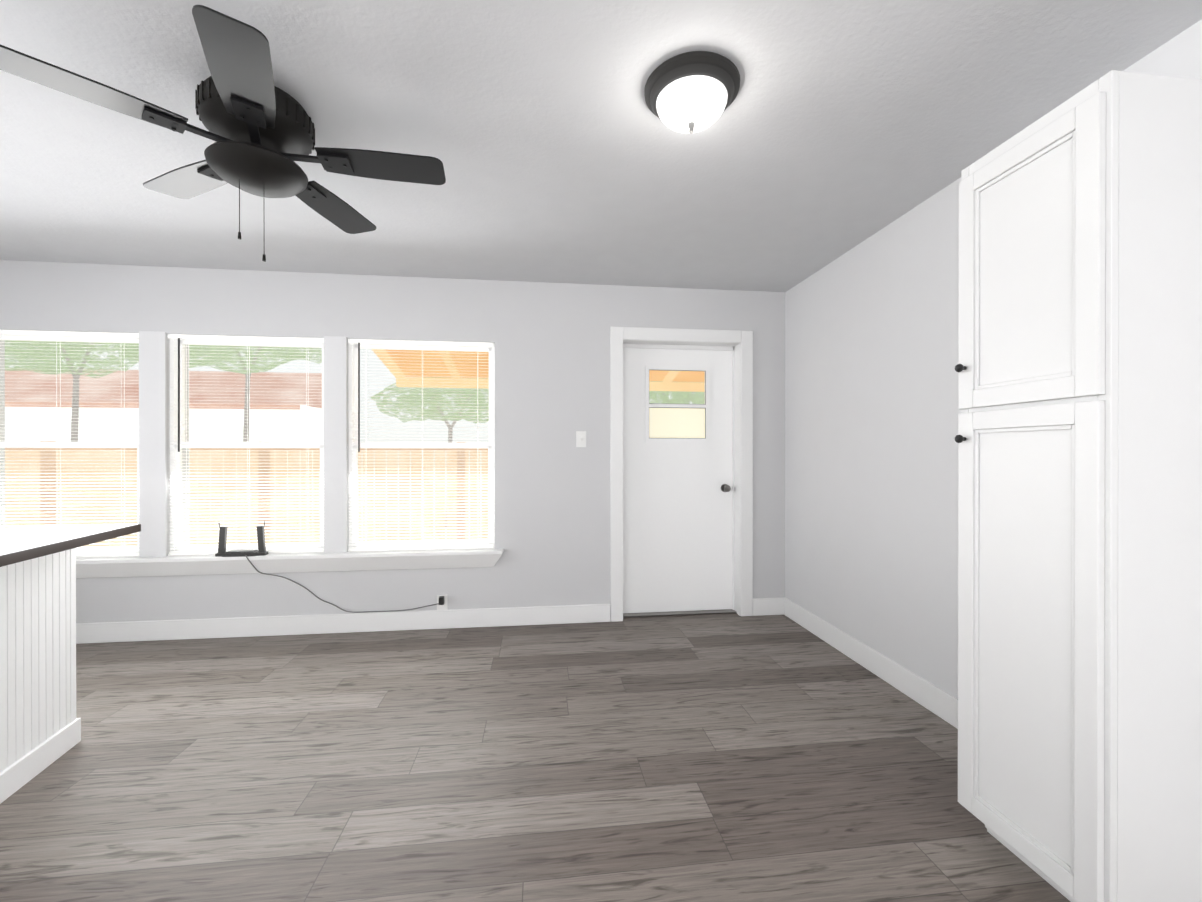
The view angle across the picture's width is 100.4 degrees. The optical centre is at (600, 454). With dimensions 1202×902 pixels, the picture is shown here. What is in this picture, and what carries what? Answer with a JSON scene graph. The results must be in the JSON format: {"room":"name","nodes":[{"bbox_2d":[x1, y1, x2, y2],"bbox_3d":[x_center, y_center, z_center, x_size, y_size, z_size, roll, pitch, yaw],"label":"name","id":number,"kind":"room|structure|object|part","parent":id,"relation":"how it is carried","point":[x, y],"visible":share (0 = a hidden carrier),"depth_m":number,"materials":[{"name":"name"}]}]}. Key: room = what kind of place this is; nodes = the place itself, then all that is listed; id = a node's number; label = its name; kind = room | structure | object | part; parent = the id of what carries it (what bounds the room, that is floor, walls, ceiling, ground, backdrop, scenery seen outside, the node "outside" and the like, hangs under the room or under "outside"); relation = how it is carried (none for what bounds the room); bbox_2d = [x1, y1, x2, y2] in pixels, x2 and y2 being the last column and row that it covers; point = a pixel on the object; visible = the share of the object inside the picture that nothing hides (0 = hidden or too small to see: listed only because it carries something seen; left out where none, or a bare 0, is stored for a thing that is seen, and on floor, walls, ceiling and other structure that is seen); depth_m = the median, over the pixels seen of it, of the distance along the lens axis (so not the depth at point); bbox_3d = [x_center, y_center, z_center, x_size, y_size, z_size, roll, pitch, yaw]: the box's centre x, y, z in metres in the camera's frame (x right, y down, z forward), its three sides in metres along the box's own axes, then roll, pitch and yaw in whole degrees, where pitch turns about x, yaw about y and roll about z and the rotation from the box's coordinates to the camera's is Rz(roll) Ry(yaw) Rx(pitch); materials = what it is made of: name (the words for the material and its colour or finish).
{"room":"kitchen","nodes":[
{"label":"kitchen","id":0,"kind":"room"},
{"bbox_2d":[0,260,784,622],"bbox_3d":[-2.144,-0.010,3.505,7.130,2.460,0.220,0,0,-7],"label":"wall","id":1,"kind":"structure","parent":0,"point":[552,398],"depth_m":3.56,"materials":[{"name":"grey paint"}]},
{"bbox_2d":[0,331,494,556],"bbox_3d":[-2.385,-0.070,3.414,3.270,1.480,0.122,0,0,-7],"label":"window","id":2,"kind":"structure","parent":1,"relation":"in","point":[175,454],"depth_m":3.42,"materials":[{"name":"white plastic"}]},
{"bbox_2d":[0,330,138,557],"bbox_3d":[-3.511,-0.065,3.233,0.974,1.464,0.050,0,0,-7],"label":"window blind","id":3,"kind":"object","parent":2,"relation":"attached to","point":[71,334],"visible":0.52,"depth_m":3.25,"materials":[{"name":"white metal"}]},
{"bbox_3d":[-2.946,-0.070,3.307,0.158,1.480,0.046,0,0,-7],"label":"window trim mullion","id":4,"kind":"part","parent":2,"relation":"part of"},
{"bbox_2d":[168,334,323,555],"bbox_3d":[-2.379,-0.066,3.372,0.974,1.464,0.050,0,0,-7],"label":"window blind","id":5,"kind":"object","parent":2,"relation":"attached to","point":[242,338],"visible":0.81,"depth_m":3.37,"materials":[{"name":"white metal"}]},
{"bbox_3d":[-1.819,-0.070,3.445,0.148,1.480,0.046,0,0,-7],"label":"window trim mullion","id":6,"kind":"part","parent":2,"relation":"part of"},
{"bbox_2d":[348,339,493,550],"bbox_3d":[-1.253,-0.066,3.510,0.984,1.464,0.050,0,0,-7],"label":"window blind","id":7,"kind":"object","parent":2,"relation":"attached to","point":[420,343],"visible":0.96,"depth_m":3.52,"materials":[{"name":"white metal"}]},
{"bbox_2d":[76,548,503,577],"bbox_3d":[-2.408,0.733,3.369,3.452,0.125,0.160,0,0,-7],"label":"window sill","id":8,"kind":"structure","parent":1,"relation":"attached to","point":[126,566],"depth_m":3.35,"materials":[{"name":"white paint"}]},
{"bbox_2d":[215,521,267,556],"bbox_3d":[-2.389,0.558,3.330,0.306,0.225,0.075,0,0,-7],"label":"router","id":9,"kind":"object","parent":8,"relation":"on","point":[260,551],"visible":1,"depth_m":3.31,"materials":[{"name":"black plastic"}]},
{"bbox_2d":[245,555,438,612],"bbox_3d":[-1.740,0.866,3.403,1.273,0.443,0.081,0,0,-7],"label":"cord","id":10,"kind":"object","parent":9,"relation":"attached to","point":[329,602],"visible":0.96,"depth_m":3.42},
{"bbox_2d":[76,604,609,643],"bbox_3d":[-2.785,1.155,3.309,5.748,0.130,0.020,0,0,-7],"label":"baseboard","id":11,"kind":"structure","parent":1,"relation":"attached to","point":[129,631],"depth_m":3.42,"materials":[{"name":"white paint"}]},
{"bbox_2d":[437,595,447,609],"bbox_3d":[-1.114,1.044,3.502,0.072,0.116,0.042,0,0,-7],"label":"wall outlet","id":12,"kind":"object","parent":1,"relation":"attached to","point":[442,602],"visible":1,"depth_m":3.51,"materials":[{"name":"white plastic"}]},
{"bbox_2d":[576,431,585,446],"bbox_3d":[-0.143,-0.113,3.630,0.072,0.116,0.019,0,0,-7],"label":"light switch","id":13,"kind":"object","parent":1,"relation":"attached to","point":[580,438],"visible":1,"depth_m":3.63,"materials":[{"name":"white plastic"}]},
{"bbox_2d":[623,348,731,612],"bbox_3d":[0.593,0.184,3.840,0.887,2.042,0.122,0,0,-7],"label":"door","id":14,"kind":"structure","parent":1,"relation":"in","point":[677,508],"depth_m":3.86,"materials":[{"name":"white paint"}]},
{"bbox_2d":[610,326,752,621],"bbox_3d":[0.594,0.142,3.833,1.085,2.155,0.236,0,0,-7],"label":"door frame","id":15,"kind":"structure","parent":1,"relation":"attached to","point":[618,335],"depth_m":3.77,"materials":[{"name":"white paint"}]},
{"bbox_2d":[0,613,1069,901],"bbox_3d":[-1.744,1.258,0.248,7.570,0.060,6.790,0,0,-7],"label":"floor","id":16,"kind":"structure","parent":0,"point":[736,757],"depth_m":1.90,"materials":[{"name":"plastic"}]},
{"bbox_2d":[0,572,80,803],"bbox_3d":[-2.971,0.786,0.729,2.943,0.883,2.674,0,0,-7],"label":"kitchen island","id":17,"kind":"object","parent":16,"relation":"on","point":[40,726],"depth_m":1.92,"materials":[{"name":"white paint"}]},
{"bbox_2d":[0,524,140,591],"bbox_3d":[-2.971,0.328,0.728,3.012,0.032,2.744,0,0,-7],"label":"island countertop","id":18,"kind":"structure","parent":17,"relation":"on","point":[28,555],"depth_m":1.90,"materials":[{"name":"white stone"}]},
{"bbox_2d":[955,70,1201,901],"bbox_3d":[1.421,0.150,1.447,0.550,2.150,0.434,0,0,-7],"label":"pantry cabinet","id":19,"kind":"object","parent":16,"relation":"on","point":[1078,369],"visible":1,"depth_m":1.24,"materials":[{"name":"white paint"}]},
{"bbox_2d":[0,0,1201,291],"bbox_3d":[-1.744,-1.272,0.241,7.570,0.080,6.790,0,0,-7],"label":"ceiling","id":20,"kind":"structure","parent":0,"point":[564,154],"depth_m":1.89,"materials":[{"name":"white paint"}]},
{"bbox_2d":[0,5,445,261],"bbox_3d":[-1.166,-0.950,1.769,1.184,0.572,1.215,0,0,-7],"label":"ceiling fan","id":21,"kind":"object","parent":20,"relation":"hanging from","point":[258,124],"visible":1,"depth_m":1.65,"materials":[{"name":"black metal"}]},
{"bbox_2d":[644,51,739,133],"bbox_3d":[0.304,-1.158,1.681,0.316,0.156,0.316,0,0,-7],"label":"ceiling light","id":22,"kind":"object","parent":20,"relation":"attached to","point":[691,92],"visible":1,"depth_m":1.60,"materials":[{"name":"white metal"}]},
{"bbox_2d":[785,19,1201,697],"bbox_3d":[1.903,-0.003,0.692,0.220,2.460,6.790,0,0,-7],"label":"wall","id":23,"kind":"structure","parent":0,"point":[871,445],"depth_m":2.72,"materials":[{"name":"grey paint"}]},
{"bbox_2d":[780,597,957,728],"bbox_3d":[1.782,1.162,0.695,0.020,0.130,6.320,0,0,-7],"label":"baseboard","id":24,"kind":"structure","parent":23,"relation":"attached to","point":[937,701],"depth_m":2.74,"materials":[{"name":"white paint"}]},
{"label":"outside","id":25,"kind":"structure","parent":0,"visible":0},
{"bbox_2d":[197,467,480,544],"bbox_3d":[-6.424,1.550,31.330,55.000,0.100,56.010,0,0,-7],"label":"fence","id":26,"kind":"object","parent":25,"point":[386,506],"depth_m":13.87,"materials":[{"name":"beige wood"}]},
{"bbox_2d":[5,340,138,441],"bbox_3d":[-12.457,-1.536,11.906,5.064,6.175,2.584,0,0,-7],"label":"tree","id":27,"kind":"object","parent":26,"relation":"on","point":[75,373],"depth_m":11.66,"materials":[{"name":"green plant"}]},
{"bbox_2d":[5,369,321,510],"bbox_3d":[-12.778,-0.484,14.935,9.000,4.050,3.600,0,0,-7],"label":"neighboring house","id":28,"kind":"structure","parent":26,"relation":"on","point":[206,388],"depth_m":13.71,"materials":[{"name":"red brick"}]},
{"bbox_2d":[112,343,321,440],"bbox_3d":[-7.933,-1.439,11.010,4.894,5.984,2.457,0,0,-7],"label":"tree","id":29,"kind":"object","parent":26,"relation":"on","point":[290,351],"depth_m":10.63,"materials":[{"name":"green plant"}]},
{"bbox_2d":[5,441,487,548],"bbox_3d":[-4.857,0.698,6.202,18.000,1.730,0.110,0,0,-7],"label":"fence","id":30,"kind":"object","parent":26,"relation":"on","point":[391,494],"depth_m":6.29,"materials":[{"name":"beige wood"}]},
{"bbox_2d":[371,377,488,442],"bbox_3d":[-3.217,-0.345,10.539,2.995,3.796,1.418,0,0,-7],"label":"tree","id":31,"kind":"object","parent":26,"relation":"on","point":[422,402],"depth_m":10.18,"materials":[{"name":"green plant"}]},
{"bbox_2d":[372,349,704,391],"bbox_3d":[0.772,0.130,5.072,5.900,2.873,2.120,0,0,-7],"label":"patio cover","id":32,"kind":"object","parent":26,"relation":"on","point":[428,371],"depth_m":5.55,"materials":[{"name":"orange wood"}]},
{"bbox_2d":[649,381,704,407],"bbox_3d":[1.836,-0.462,11.185,3.288,4.028,1.740,0,0,-7],"label":"tree","id":33,"kind":"object","parent":26,"relation":"on","point":[664,398],"depth_m":10.71,"materials":[{"name":"green plant"}]}
]}

